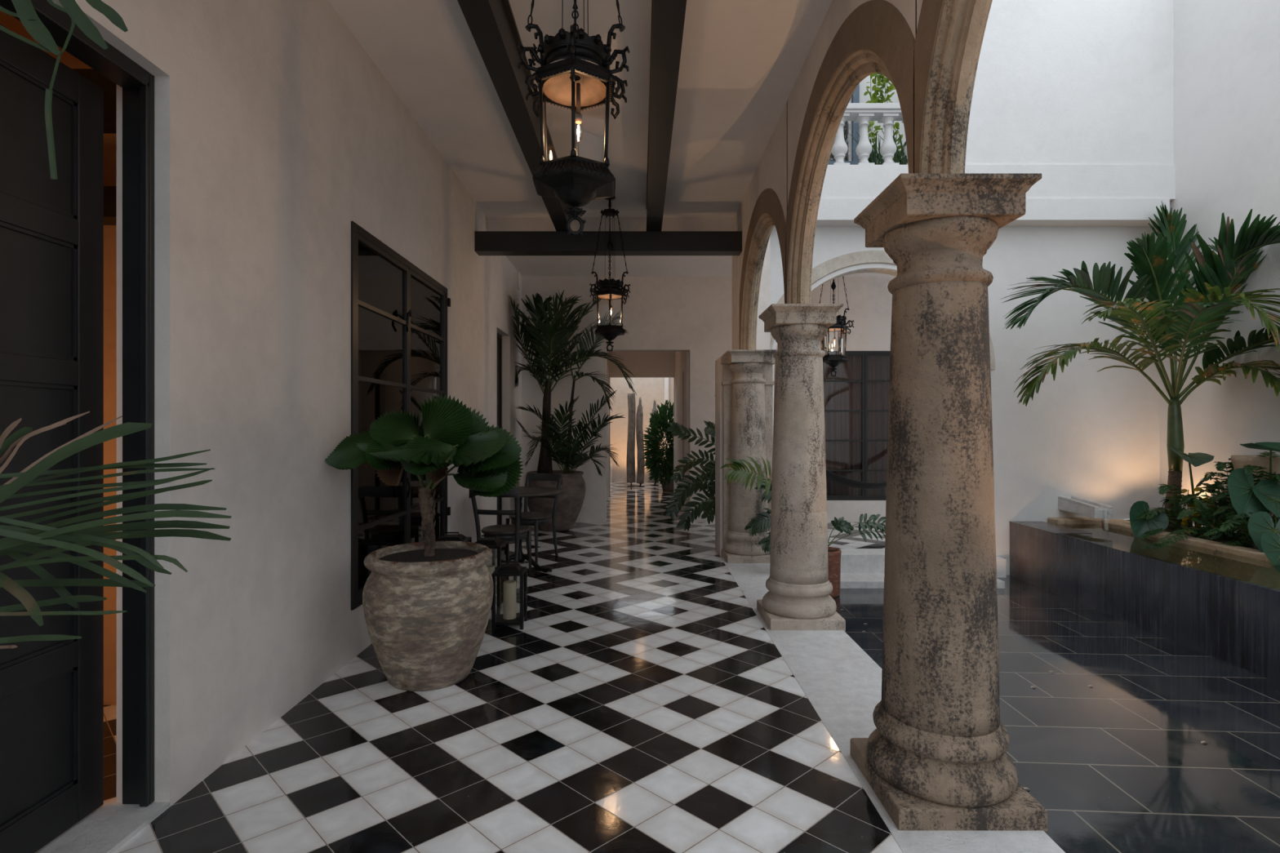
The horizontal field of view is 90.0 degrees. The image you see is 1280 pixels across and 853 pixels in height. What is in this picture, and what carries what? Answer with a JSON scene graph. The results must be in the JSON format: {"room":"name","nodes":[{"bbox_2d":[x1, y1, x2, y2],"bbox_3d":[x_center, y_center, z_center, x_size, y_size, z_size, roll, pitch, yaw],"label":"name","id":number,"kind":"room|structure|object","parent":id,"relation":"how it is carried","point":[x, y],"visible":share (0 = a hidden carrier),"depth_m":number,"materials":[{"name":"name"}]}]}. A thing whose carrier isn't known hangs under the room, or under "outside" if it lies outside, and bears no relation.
{"room":"courtyard arcade","nodes":[
{"label":"courtyard arcade","id":0,"kind":"room"},
{"bbox_2d":[0,10,116,705],"bbox_3d":[-3.029,-0.500,3.400,2.343,3.700,7.800,0,0,0],"label":"wall","id":1,"kind":"structure","parent":0,"point":[9,21],"depth_m":3.10,"materials":[{"name":"orange paint"}]},
{"bbox_2d":[71,68,116,225],"bbox_3d":[-3.034,-1.230,2.860,1.933,0.560,0.320,0,0,0],"label":"door frame","id":2,"kind":"structure","parent":1,"relation":"attached to","point":[109,87],"depth_m":2.70,"materials":[{"name":"brown wood"}]},
{"bbox_2d":[52,0,521,807],"bbox_3d":[-1.762,-0.515,4.009,0.190,3.730,10.018,0,0,0],"label":"wall","id":3,"kind":"structure","parent":0,"point":[276,131],"depth_m":2.85,"materials":[{"name":"paint"}]},
{"bbox_2d":[0,0,154,852],"bbox_3d":[-1.818,0.040,1.657,0.192,2.580,1.235,0,0,0],"label":"door","id":4,"kind":"structure","parent":3,"relation":"in","point":[51,231],"depth_m":2.10,"materials":[{"name":"black wood"}]},
{"bbox_2d":[35,802,169,852],"bbox_3d":[-1.827,1.441,1.659,0.320,0.218,1.218,0,0,0],"label":"threshold","id":5,"kind":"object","parent":3,"relation":"attached to","point":[107,828],"depth_m":2.12,"materials":[{"name":"white stone"}]},
{"bbox_2d":[351,221,450,610],"bbox_3d":[-1.657,-0.062,4.612,0.097,2.245,1.845,0,0,0],"label":"window","id":6,"kind":"structure","parent":3,"relation":"in","point":[399,312],"depth_m":4.27,"materials":[{"name":"black metal"}]},
{"bbox_2d":[497,333,502,524],"bbox_3d":[-1.797,0.095,7.827,0.060,2.510,0.746,0,0,0],"label":"door","id":7,"kind":"structure","parent":3,"relation":"in","point":[499,336],"depth_m":8.12,"materials":[{"name":"black wood"}]},
{"bbox_2d":[517,271,520,289],"bbox_3d":[-1.658,-2.010,8.780,0.016,0.286,0.176,0,0,0],"label":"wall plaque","id":8,"kind":"object","parent":3,"relation":"attached to","point":[518,273],"visible":0.96,"depth_m":8.74,"materials":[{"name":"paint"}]},
{"bbox_2d":[362,541,493,691],"bbox_3d":[-1.135,1.011,3.459,0.669,0.679,0.668,0,0,0],"label":"pot","id":9,"kind":"object","parent":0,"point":[427,611],"depth_m":3.21,"materials":[{"name":"ceramic"}]},
{"bbox_2d":[103,481,902,852],"bbox_3d":[1.000,1.500,4.500,10.400,0.300,23.000,0,0,0],"label":"floor","id":10,"kind":"structure","parent":0,"point":[641,703],"depth_m":2.73,"materials":[{"name":"tile"}]},
{"bbox_2d":[0,0,231,648],"bbox_3d":[-1.135,0.156,0.904,1.015,2.388,0.708,0,0,0],"label":"palm","id":11,"kind":"object","parent":10,"relation":"on","point":[18,540],"visible":1,"depth_m":1.07,"materials":[{"name":"plant"}]},
{"bbox_2d":[324,394,523,691],"bbox_3d":[-1.147,0.583,3.541,1.023,1.534,0.848,0,0,27],"label":"fan palm","id":12,"kind":"object","parent":10,"relation":"on","point":[427,604],"visible":1,"depth_m":3.30,"materials":[{"name":"green plant"}]},
{"bbox_2d":[435,532,471,542],"bbox_3d":[-1.427,1.075,4.850,0.267,0.550,0.262,0,0,-6],"label":"lantern","id":13,"kind":"object","parent":10,"relation":"on","point":[452,537],"visible":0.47,"depth_m":4.82,"materials":[{"name":"black metal"}]},
{"bbox_2d":[475,535,509,609],"bbox_3d":[-1.137,1.085,4.830,0.247,0.530,0.242,0,0,4],"label":"lantern","id":14,"kind":"object","parent":10,"relation":"on","point":[502,546],"visible":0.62,"depth_m":4.79,"materials":[{"name":"black metal"}]},
{"bbox_2d":[486,564,494,574],"bbox_3d":[-1.140,1.178,4.830,0.086,0.248,0.086,0,0,0],"label":"pillar candle","id":15,"kind":"object","parent":14,"relation":"on","point":[491,567],"visible":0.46,"depth_m":4.80,"materials":[{"name":"beige wax"}]},
{"bbox_2d":[469,486,532,587],"bbox_3d":[-1.192,0.925,5.566,0.439,0.855,0.508,0,0,8],"label":"cafe chair","id":16,"kind":"object","parent":10,"relation":"on","point":[516,532],"visible":0.7,"depth_m":5.44,"materials":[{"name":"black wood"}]},
{"bbox_2d":[491,560,527,630],"bbox_3d":[-0.882,1.133,4.350,0.212,0.435,0.207,0,0,-3],"label":"lantern","id":17,"kind":"object","parent":10,"relation":"on","point":[506,569],"visible":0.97,"depth_m":4.29,"materials":[{"name":"black metal"}]},
{"bbox_2d":[503,580,515,619],"bbox_3d":[-0.885,1.178,4.350,0.086,0.248,0.086,0,0,0],"label":"pillar candle","id":18,"kind":"object","parent":17,"relation":"on","point":[509,586],"visible":1,"depth_m":4.31,"materials":[{"name":"beige wax"}]},
{"bbox_2d":[490,486,560,572],"bbox_3d":[-1.135,0.972,6.020,0.780,0.748,0.780,0,0,0],"label":"round table","id":19,"kind":"object","parent":10,"relation":"on","point":[524,491],"visible":0.58,"depth_m":5.96,"materials":[{"name":"black metal"}]},
{"bbox_2d":[505,473,562,564],"bbox_3d":[-1.090,0.925,6.550,0.439,0.855,0.508,0,0,22],"label":"cafe chair","id":20,"kind":"object","parent":10,"relation":"on","point":[528,518],"visible":0.78,"depth_m":6.60,"materials":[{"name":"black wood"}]},
{"bbox_2d":[509,289,636,531],"bbox_3d":[-0.845,-0.218,8.220,1.620,3.136,1.547,0,0,0],"label":"palm","id":21,"kind":"object","parent":10,"relation":"on","point":[571,495],"visible":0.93,"depth_m":8.14,"materials":[{"name":"green plant"}]},
{"bbox_2d":[526,470,585,531],"bbox_3d":[-1.115,0.974,8.419,0.797,0.752,0.800,0,0,0],"label":"pot","id":22,"kind":"object","parent":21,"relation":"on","point":[571,495],"depth_m":8.15,"materials":[{"name":"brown ceramic"}]},
{"bbox_2d":[626,393,635,487],"bbox_3d":[-0.200,0.300,14.400,0.207,2.099,0.200,0,0,0],"label":"sculpture","id":23,"kind":"object","parent":10,"relation":"on","point":[630,461],"visible":1,"depth_m":14.33,"materials":[{"name":"grey stone"}]},
{"bbox_2d":[635,397,644,487],"bbox_3d":[0.006,0.343,14.400,0.200,2.014,0.200,0,0,0],"label":"sculpture","id":24,"kind":"object","parent":10,"relation":"on","point":[639,416],"visible":0.96,"depth_m":14.34,"materials":[{"name":"grey stone"}]},
{"bbox_2d":[650,400,658,485],"bbox_3d":[0.335,0.367,14.600,0.200,1.966,0.200,0,0,0],"label":"sculpture","id":25,"kind":"object","parent":10,"relation":"on","point":[655,409],"visible":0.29,"depth_m":14.55,"materials":[{"name":"grey stone"}]},
{"bbox_2d":[641,400,673,491],"bbox_3d":[0.473,0.399,13.193,0.924,1.902,1.037,0,0,0],"label":"shrub","id":26,"kind":"object","parent":10,"relation":"on","point":[659,424],"visible":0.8,"depth_m":13.05,"materials":[{"name":"green plant"}]},
{"bbox_2d":[661,479,673,491],"bbox_3d":[0.600,1.225,13.350,0.340,0.250,0.340,0,0,0],"label":"pot","id":27,"kind":"object","parent":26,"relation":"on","point":[665,487],"depth_m":13.22,"materials":[{"name":"brown ceramic"}]},
{"bbox_2d":[665,420,715,531],"bbox_3d":[0.959,0.451,7.906,1.311,1.797,0.801,0,0,16],"label":"plant","id":28,"kind":"object","parent":10,"relation":"on","point":[707,506],"visible":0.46,"depth_m":7.98,"materials":[{"name":"green plant"}]},
{"bbox_2d":[715,226,769,555],"bbox_3d":[1.107,-0.384,6.915,0.537,3.467,0.430,0,0,0],"label":"wall pier","id":29,"kind":"object","parent":10,"relation":"on","point":[762,340],"visible":0.29,"depth_m":6.76,"materials":[{"name":"paint"}]},
{"bbox_2d":[328,0,832,217],"bbox_3d":[-1.625,-2.455,3.315,5.350,0.350,7.330,0,0,0],"label":"ceiling","id":30,"kind":"structure","parent":0,"point":[741,61],"depth_m":4.34,"materials":[{"name":"paint"}]},
{"bbox_2d":[457,0,572,231],"bbox_3d":[-0.772,-2.125,3.180,0.143,0.310,6.960,0,0,0],"label":"beam","id":31,"kind":"structure","parent":30,"relation":"attached to","point":[491,24],"depth_m":3.69,"materials":[{"name":"black wood"}]},
{"bbox_2d":[516,0,630,235],"bbox_3d":[-0.243,-1.500,2.400,0.413,1.561,0.460,0,0,0],"label":"hanging lantern","id":32,"kind":"object","parent":30,"relation":"hanging from","point":[572,82],"visible":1,"depth_m":2.33,"materials":[{"name":"black metal"}]},
{"bbox_2d":[589,195,631,351],"bbox_3d":[-0.300,-1.514,6.360,0.417,1.531,0.459,0,0,0],"label":"hanging lantern","id":33,"kind":"object","parent":30,"relation":"hanging from","point":[610,289],"visible":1,"depth_m":6.30,"materials":[{"name":"black metal"}]},
{"bbox_2d":[645,0,686,231],"bbox_3d":[0.140,-2.125,3.180,0.153,0.310,6.960,0,0,0],"label":"beam","id":34,"kind":"structure","parent":30,"relation":"attached to","point":[668,16],"depth_m":3.82,"materials":[{"name":"black wood"}]},
{"bbox_2d":[606,351,608,501],"bbox_3d":[0.075,-0.150,10.884,1.650,3.000,3.332,0,0,0],"label":"wall","id":35,"kind":"structure","parent":0,"point":[607,360],"depth_m":11.91,"materials":[{"name":"paint"}]},
{"bbox_2d":[487,217,734,231],"bbox_3d":[-0.319,-2.199,7.055,2.697,0.163,0.150,0,0,0],"label":"wall header","id":36,"kind":"structure","parent":0,"point":[494,224],"depth_m":6.98,"materials":[{"name":"paint"}]},
{"bbox_2d":[609,377,673,481],"bbox_3d":[0.200,-0.150,14.200,2.800,3.000,3.300,0,0,0],"label":"wall","id":37,"kind":"structure","parent":0,"point":[649,389],"depth_m":15.70,"materials":[{"name":"paint"}]},
{"bbox_2d":[609,377,668,483],"bbox_3d":[-0.025,-0.150,15.500,1.450,3.000,0.400,0,0,0],"label":"trim","id":38,"kind":"structure","parent":37,"relation":"attached to","point":[666,380],"depth_m":15.62,"materials":[{"name":"paint"}]},
{"bbox_2d":[608,351,674,496],"bbox_3d":[0.100,-0.200,12.475,2.600,3.100,0.150,0,0,0],"label":"wall","id":39,"kind":"structure","parent":0,"point":[641,364],"depth_m":12.40,"materials":[{"name":"paint"}]},
{"bbox_2d":[674,351,688,519],"bbox_3d":[0.760,-0.150,10.809,0.180,3.000,3.182,0,0,0],"label":"wall","id":40,"kind":"structure","parent":0,"point":[681,359],"depth_m":10.40,"materials":[{"name":"paint"}]},
{"bbox_2d":[505,255,892,275],"bbox_3d":[0.950,-2.433,8.215,10.500,0.633,2.170,0,0,0],"label":"ceiling","id":41,"kind":"structure","parent":0,"point":[526,265],"depth_m":8.43,"materials":[{"name":"paint"}]},
{"bbox_2d":[819,275,853,376],"bbox_3d":[2.250,-1.351,7.440,0.454,1.533,0.430,0,0,0],"label":"hanging lantern","id":42,"kind":"object","parent":41,"relation":"hanging from","point":[833,361],"visible":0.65,"depth_m":7.41,"materials":[{"name":"black metal"}]},
{"bbox_2d":[521,275,895,522],"bbox_3d":[1.000,-0.450,9.118,10.400,3.600,0.200,0,0,0],"label":"wall","id":43,"kind":"structure","parent":0,"point":[692,314],"depth_m":9.02,"materials":[{"name":"paint"}]},
{"bbox_2d":[822,355,889,495],"bbox_3d":[3.175,0.004,9.148,1.651,2.379,0.080,0,0,0],"label":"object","id":44,"kind":"object","parent":43,"relation":"hanging from","point":[838,425],"visible":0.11,"depth_m":9.15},
{"bbox_2d":[823,351,890,500],"bbox_3d":[3.175,-0.011,9.053,1.550,2.109,0.050,0,0,0],"label":"window","id":45,"kind":"structure","parent":43,"relation":"in","point":[864,354],"depth_m":9.03,"materials":[{"name":"black metal"}]},
{"bbox_2d":[734,0,922,349],"bbox_3d":[1.105,-2.900,3.325,0.151,8.500,7.350,0,0,0],"label":"wall","id":46,"kind":"structure","parent":0,"point":[774,171],"depth_m":4.38,"materials":[{"name":"paint"}]},
{"bbox_2d":[474,231,742,255],"bbox_3d":[-0.320,-1.869,6.540,2.760,0.201,0.180,0,0,0],"label":"beam","id":47,"kind":"structure","parent":46,"relation":"attached to","point":[486,242],"depth_m":6.45,"materials":[{"name":"black wood"}]},
{"bbox_2d":[740,213,774,349],"bbox_3d":[1.105,-1.250,5.522,0.159,1.119,2.061,0,0,0],"label":"trim","id":48,"kind":"structure","parent":46,"relation":"attached to","point":[765,224],"depth_m":6.23,"materials":[{"name":"stone"}]},
{"bbox_2d":[739,188,786,349],"bbox_3d":[1.025,-1.377,5.522,0.010,1.195,2.108,0,0,0],"label":"trim","id":49,"kind":"structure","parent":46,"relation":"attached to","point":[768,202],"depth_m":5.11,"materials":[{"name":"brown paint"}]},
{"bbox_2d":[787,48,895,303],"bbox_3d":[1.105,-1.325,3.433,0.159,1.120,2.059,0,0,0],"label":"trim","id":50,"kind":"structure","parent":46,"relation":"attached to","point":[862,63],"depth_m":3.97,"materials":[{"name":"stone"}]},
{"bbox_2d":[785,0,915,303],"bbox_3d":[1.025,-1.452,3.433,0.010,1.195,2.108,0,0,0],"label":"arch","id":51,"kind":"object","parent":46,"relation":"attached to","point":[877,26],"depth_m":2.83,"materials":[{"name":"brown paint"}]},
{"bbox_2d":[715,548,1065,852],"bbox_3d":[2.227,1.499,0.030,2.787,0.302,14.060,0,0,0],"label":"floor border","id":52,"kind":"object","parent":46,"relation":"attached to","point":[841,682],"depth_m":3.29,"materials":[{"name":"white stone"}]},
{"bbox_2d":[720,349,776,563],"bbox_3d":[1.123,0.300,6.559,0.555,2.120,0.508,0,0,0],"label":"stone column","id":53,"kind":"structure","parent":52,"relation":"on","point":[748,383],"depth_m":6.42,"materials":[{"name":"stone"}]},
{"bbox_2d":[756,303,845,631],"bbox_3d":[1.111,0.273,4.481,0.513,2.175,0.514,0,0,0],"label":"stone column","id":54,"kind":"structure","parent":52,"relation":"on","point":[797,597],"depth_m":4.32,"materials":[{"name":"stone"}]},
{"bbox_2d":[850,173,1047,833],"bbox_3d":[1.113,0.255,2.383,0.520,2.210,0.519,0,0,0],"label":"stone column","id":55,"kind":"structure","parent":52,"relation":"on","point":[935,758],"depth_m":2.22,"materials":[{"name":"beige stone"}]},
{"bbox_2d":[913,0,944,173],"bbox_3d":[1.025,-1.448,1.333,0.010,1.195,2.108,0,0,0],"label":"trim","id":56,"kind":"structure","parent":46,"relation":"attached to","point":[931,13],"depth_m":2.31,"materials":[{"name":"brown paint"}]},
{"bbox_2d":[920,0,992,173],"bbox_3d":[1.105,-1.320,1.334,0.159,1.121,2.061,0,0,0],"label":"arch","id":57,"kind":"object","parent":46,"relation":"attached to","point":[962,24],"depth_m":2.22,"materials":[{"name":"stone"}]},
{"bbox_2d":[848,97,851,160],"bbox_3d":[2.400,-4.500,8.650,2.800,3.500,0.700,0,0,0],"label":"wall","id":58,"kind":"structure","parent":0,"point":[850,101],"depth_m":8.90,"materials":[{"name":"paint"}]},
{"bbox_2d":[826,470,886,488],"bbox_3d":[2.851,0.004,8.100,3.318,1.579,0.264,0,0,0],"label":"hammock","id":59,"kind":"object","parent":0,"point":[835,477],"visible":0.28,"depth_m":8.01,"materials":[{"name":"black fabric"}]},
{"bbox_2d":[859,74,906,163],"bbox_3d":[2.400,-4.500,8.250,2.800,3.500,0.100,0,0,0],"label":"wall","id":60,"kind":"structure","parent":0,"point":[863,84],"depth_m":8.20,"materials":[{"name":"paint"}]},
{"bbox_2d":[828,120,848,160],"bbox_3d":[2.015,-4.100,8.360,1.432,2.300,0.062,0,0,0],"label":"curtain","id":61,"kind":"object","parent":60,"relation":"hanging from","point":[846,128],"visible":0.02,"depth_m":8.34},
{"bbox_2d":[827,83,859,164],"bbox_3d":[2.050,-4.075,8.197,1.500,2.250,0.055,0,0,0],"label":"window","id":62,"kind":"structure","parent":60,"relation":"in","point":[855,96],"depth_m":8.17,"materials":[{"name":"clear glass"}]},
{"bbox_2d":[769,224,1159,575],"bbox_3d":[3.510,-0.275,7.025,4.420,4.250,0.210,0,0,0],"label":"wall","id":63,"kind":"structure","parent":0,"point":[1087,433],"depth_m":6.92,"materials":[{"name":"paint"}]},
{"bbox_2d":[769,250,995,368],"bbox_3d":[2.550,-1.262,7.015,2.580,1.290,0.230,0,0,0],"label":"trim","id":64,"kind":"structure","parent":63,"relation":"attached to","point":[819,272],"depth_m":6.91,"materials":[{"name":"stone"}]},
{"bbox_2d":[995,556,1005,577],"bbox_3d":[3.765,1.510,6.860,0.250,0.200,0.120,0,0,0],"label":"trim","id":65,"kind":"structure","parent":63,"relation":"attached to","point":[1001,562],"depth_m":6.80,"materials":[{"name":"paint"}]},
{"bbox_2d":[1057,495,1112,518],"bbox_3d":[4.610,0.830,6.655,0.180,0.169,0.590,0,0,0],"label":"spout","id":66,"kind":"object","parent":63,"relation":"attached to","point":[1078,505],"visible":1,"depth_m":6.55,"materials":[{"name":"white stone"}]},
{"bbox_2d":[1047,517,1279,590],"bbox_3d":[4.750,1.216,1.460,0.700,0.469,10.920,0,0,0],"label":"trim","id":67,"kind":"structure","parent":63,"relation":"attached to","point":[1246,564],"depth_m":5.57,"materials":[{"name":"beige stone"}]},
{"bbox_2d":[1101,518,1258,550],"bbox_3d":[5.257,1.003,1.455,0.714,0.059,10.910,0,0,0],"label":"soil","id":68,"kind":"object","parent":67,"relation":"in","point":[1224,540],"visible":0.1,"depth_m":5.73,"materials":[{"name":"brown soil"}]},
{"bbox_2d":[1000,200,1279,529],"bbox_3d":[4.517,-0.613,5.742,2.176,3.379,2.001,0,0,0],"label":"palm","id":69,"kind":"object","parent":68,"relation":"on","point":[1195,312],"visible":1,"depth_m":5.80,"materials":[{"name":"green plant"}]},
{"bbox_2d":[1129,444,1213,537],"bbox_3d":[4.955,0.624,5.959,0.742,0.903,0.394,0,0,0],"label":"small taro","id":70,"kind":"object","parent":68,"relation":"on","point":[1139,526],"visible":0.7,"depth_m":5.98,"materials":[{"name":"green plant"}]},
{"bbox_2d":[1130,484,1217,538],"bbox_3d":[5.109,0.800,6.080,1.053,0.530,0.402,0,0,-8],"label":"fern","id":71,"kind":"object","parent":68,"relation":"on","point":[1162,491],"visible":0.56,"depth_m":6.00,"materials":[{"name":"green plant"}]},
{"bbox_2d":[1139,483,1237,550],"bbox_3d":[5.007,0.852,5.721,1.290,0.663,0.393,0,0,-12],"label":"fern","id":72,"kind":"object","parent":68,"relation":"on","point":[1211,487],"visible":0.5,"depth_m":5.68,"materials":[{"name":"green plant"}]},
{"bbox_2d":[1177,487,1227,537],"bbox_3d":[5.311,0.822,6.011,0.507,0.535,0.409,0,0,0],"label":"vine","id":73,"kind":"object","parent":68,"relation":"on","point":[1184,522],"visible":0.22,"depth_m":5.97,"materials":[{"name":"green plant"}]},
{"bbox_2d":[1194,457,1235,526],"bbox_3d":[5.316,0.637,5.870,0.578,0.747,0.593,0,0,0],"label":"fern","id":74,"kind":"object","parent":68,"relation":"on","point":[1220,467],"visible":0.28,"depth_m":5.79,"materials":[{"name":"green plant"}]},
{"bbox_2d":[1191,471,1279,541],"bbox_3d":[5.290,0.724,5.533,0.825,0.874,0.565,0,0,37],"label":"shrub","id":75,"kind":"object","parent":68,"relation":"on","point":[1208,525],"visible":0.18,"depth_m":5.62,"materials":[{"name":"green plant"}]},
{"bbox_2d":[1203,451,1279,539],"bbox_3d":[5.156,0.628,5.463,0.899,0.813,0.615,0,0,0],"label":"fern","id":76,"kind":"object","parent":68,"relation":"on","point":[1249,469],"visible":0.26,"depth_m":5.38,"materials":[{"name":"green plant"}]},
{"bbox_2d":[1210,509,1276,555],"bbox_3d":[5.011,0.901,5.286,0.952,0.440,0.333,0,0,-15],"label":"fern","id":77,"kind":"object","parent":68,"relation":"on","point":[1232,517],"visible":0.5,"depth_m":5.27,"materials":[{"name":"green plant"}]},
{"bbox_2d":[1227,441,1279,573],"bbox_3d":[5.100,0.632,5.178,0.522,1.005,1.124,0,0,23],"label":"plant","id":78,"kind":"object","parent":68,"relation":"on","point":[1262,499],"visible":0.98,"depth_m":5.22,"materials":[{"name":"green plant"}]},
{"bbox_2d":[1231,455,1279,540],"bbox_3d":[5.395,0.636,5.550,0.400,0.755,0.400,0,0,0],"label":"stone urn","id":79,"kind":"object","parent":68,"relation":"on","point":[1238,461],"visible":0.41,"depth_m":5.44,"materials":[{"name":"beige stone"}]},
{"bbox_2d":[820,0,1175,200],"bbox_3d":[3.401,-5.270,6.925,4.439,5.760,0.410,0,0,0],"label":"wall","id":80,"kind":"structure","parent":0,"point":[1077,94],"depth_m":6.74,"materials":[{"name":"paint"}]},
{"bbox_2d":[831,102,907,164],"bbox_3d":[2.310,-3.098,6.920,2.220,0.685,0.240,0,0,0],"label":"balustrade","id":81,"kind":"object","parent":80,"relation":"on","point":[862,113],"visible":0.38,"depth_m":6.87,"materials":[{"name":"white stone"}]},
{"bbox_2d":[773,198,1169,226],"bbox_3d":[3.365,-2.278,6.838,4.369,0.224,0.265,0,0,0],"label":"trim","id":82,"kind":"structure","parent":80,"relation":"attached to","point":[832,211],"depth_m":6.71,"materials":[{"name":"paint"}]},
{"bbox_2d":[832,575,1279,852],"bbox_3d":[2.680,1.728,-0.025,2.700,0.244,13.950,0,0,0],"label":"floor","id":83,"kind":"structure","parent":0,"point":[1120,763],"depth_m":3.42,"materials":[{"name":"tile"}]},
{"bbox_2d":[720,456,772,553],"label":"plant","id":84,"kind":"object","parent":83,"relation":"on","point":[757,526],"depth_m":5.85,"materials":[{"name":"plant"}]},
{"bbox_2d":[827,513,885,597],"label":"potted plant","id":85,"kind":"object","parent":83,"relation":"on","point":[841,525],"depth_m":6.09,"materials":[{"name":"plant"}]},
{"bbox_2d":[840,573,1004,588],"bbox_3d":[2.482,1.585,6.535,2.275,0.090,0.370,0,0,0],"label":"trim","id":86,"kind":"structure","parent":83,"relation":"on","point":[847,580],"depth_m":6.35,"materials":[{"name":"white stone"}]},
{"bbox_2d":[1009,522,1279,683],"bbox_3d":[4.021,1.341,1.460,0.050,0.617,10.920,0,0,0],"label":"wall","id":87,"kind":"structure","parent":0,"point":[1236,622],"depth_m":4.88,"materials":[{"name":"stone"}]},
{"bbox_2d":[1008,521,1092,542],"bbox_3d":[4.169,1.069,6.535,0.354,0.088,0.770,0,0,0],"label":"trim","id":88,"kind":"structure","parent":87,"relation":"attached to","point":[1042,526],"depth_m":6.38,"materials":[{"name":"stone"}]},
{"bbox_2d":[1160,0,1279,532],"bbox_3d":[5.720,-1.450,0.100,0.200,6.600,14.200,0,0,0],"label":"wall","id":89,"kind":"structure","parent":0,"point":[1227,52],"depth_m":6.11,"materials":[{"name":"paint"}]},
{"bbox_3d":[2.290,-4.350,7.560,2.419,3.600,1.280,0,0,0],"label":"wall","id":90,"kind":"structure","parent":0,"visible":0},
{"bbox_2d":[863,72,902,158],"bbox_3d":[2.838,-3.824,7.495,0.559,1.637,0.230,0,0,0],"label":"vine","id":91,"kind":"object","parent":90,"relation":"hanging from","point":[873,97],"visible":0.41,"depth_m":7.47,"materials":[{"name":"green plant"}]},
{"bbox_3d":[2.300,-2.732,7.660,2.239,0.045,1.080,0,0,0],"label":"floor","id":92,"kind":"structure","parent":0,"visible":0},
{"bbox_3d":[2.400,-2.770,7.310,1.800,0.040,0.220,0,0,0],"label":"trough","id":93,"kind":"object","parent":92,"relation":"on","visible":0},
{"bbox_2d":[849,126,901,164],"bbox_3d":[2.682,-3.188,7.310,0.548,0.446,0.181,0,0,0],"label":"grass tuft","id":94,"kind":"object","parent":93,"relation":"on","point":[873,156],"visible":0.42,"depth_m":7.30,"materials":[{"name":"green plant"}]},
{"bbox_2d":[877,129,907,164],"bbox_3d":[2.992,-3.185,7.295,0.517,0.439,0.165,0,0,0],"label":"grass tuft","id":95,"kind":"object","parent":93,"relation":"on","point":[903,161],"visible":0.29,"depth_m":7.29,"materials":[{"name":"green plant"}]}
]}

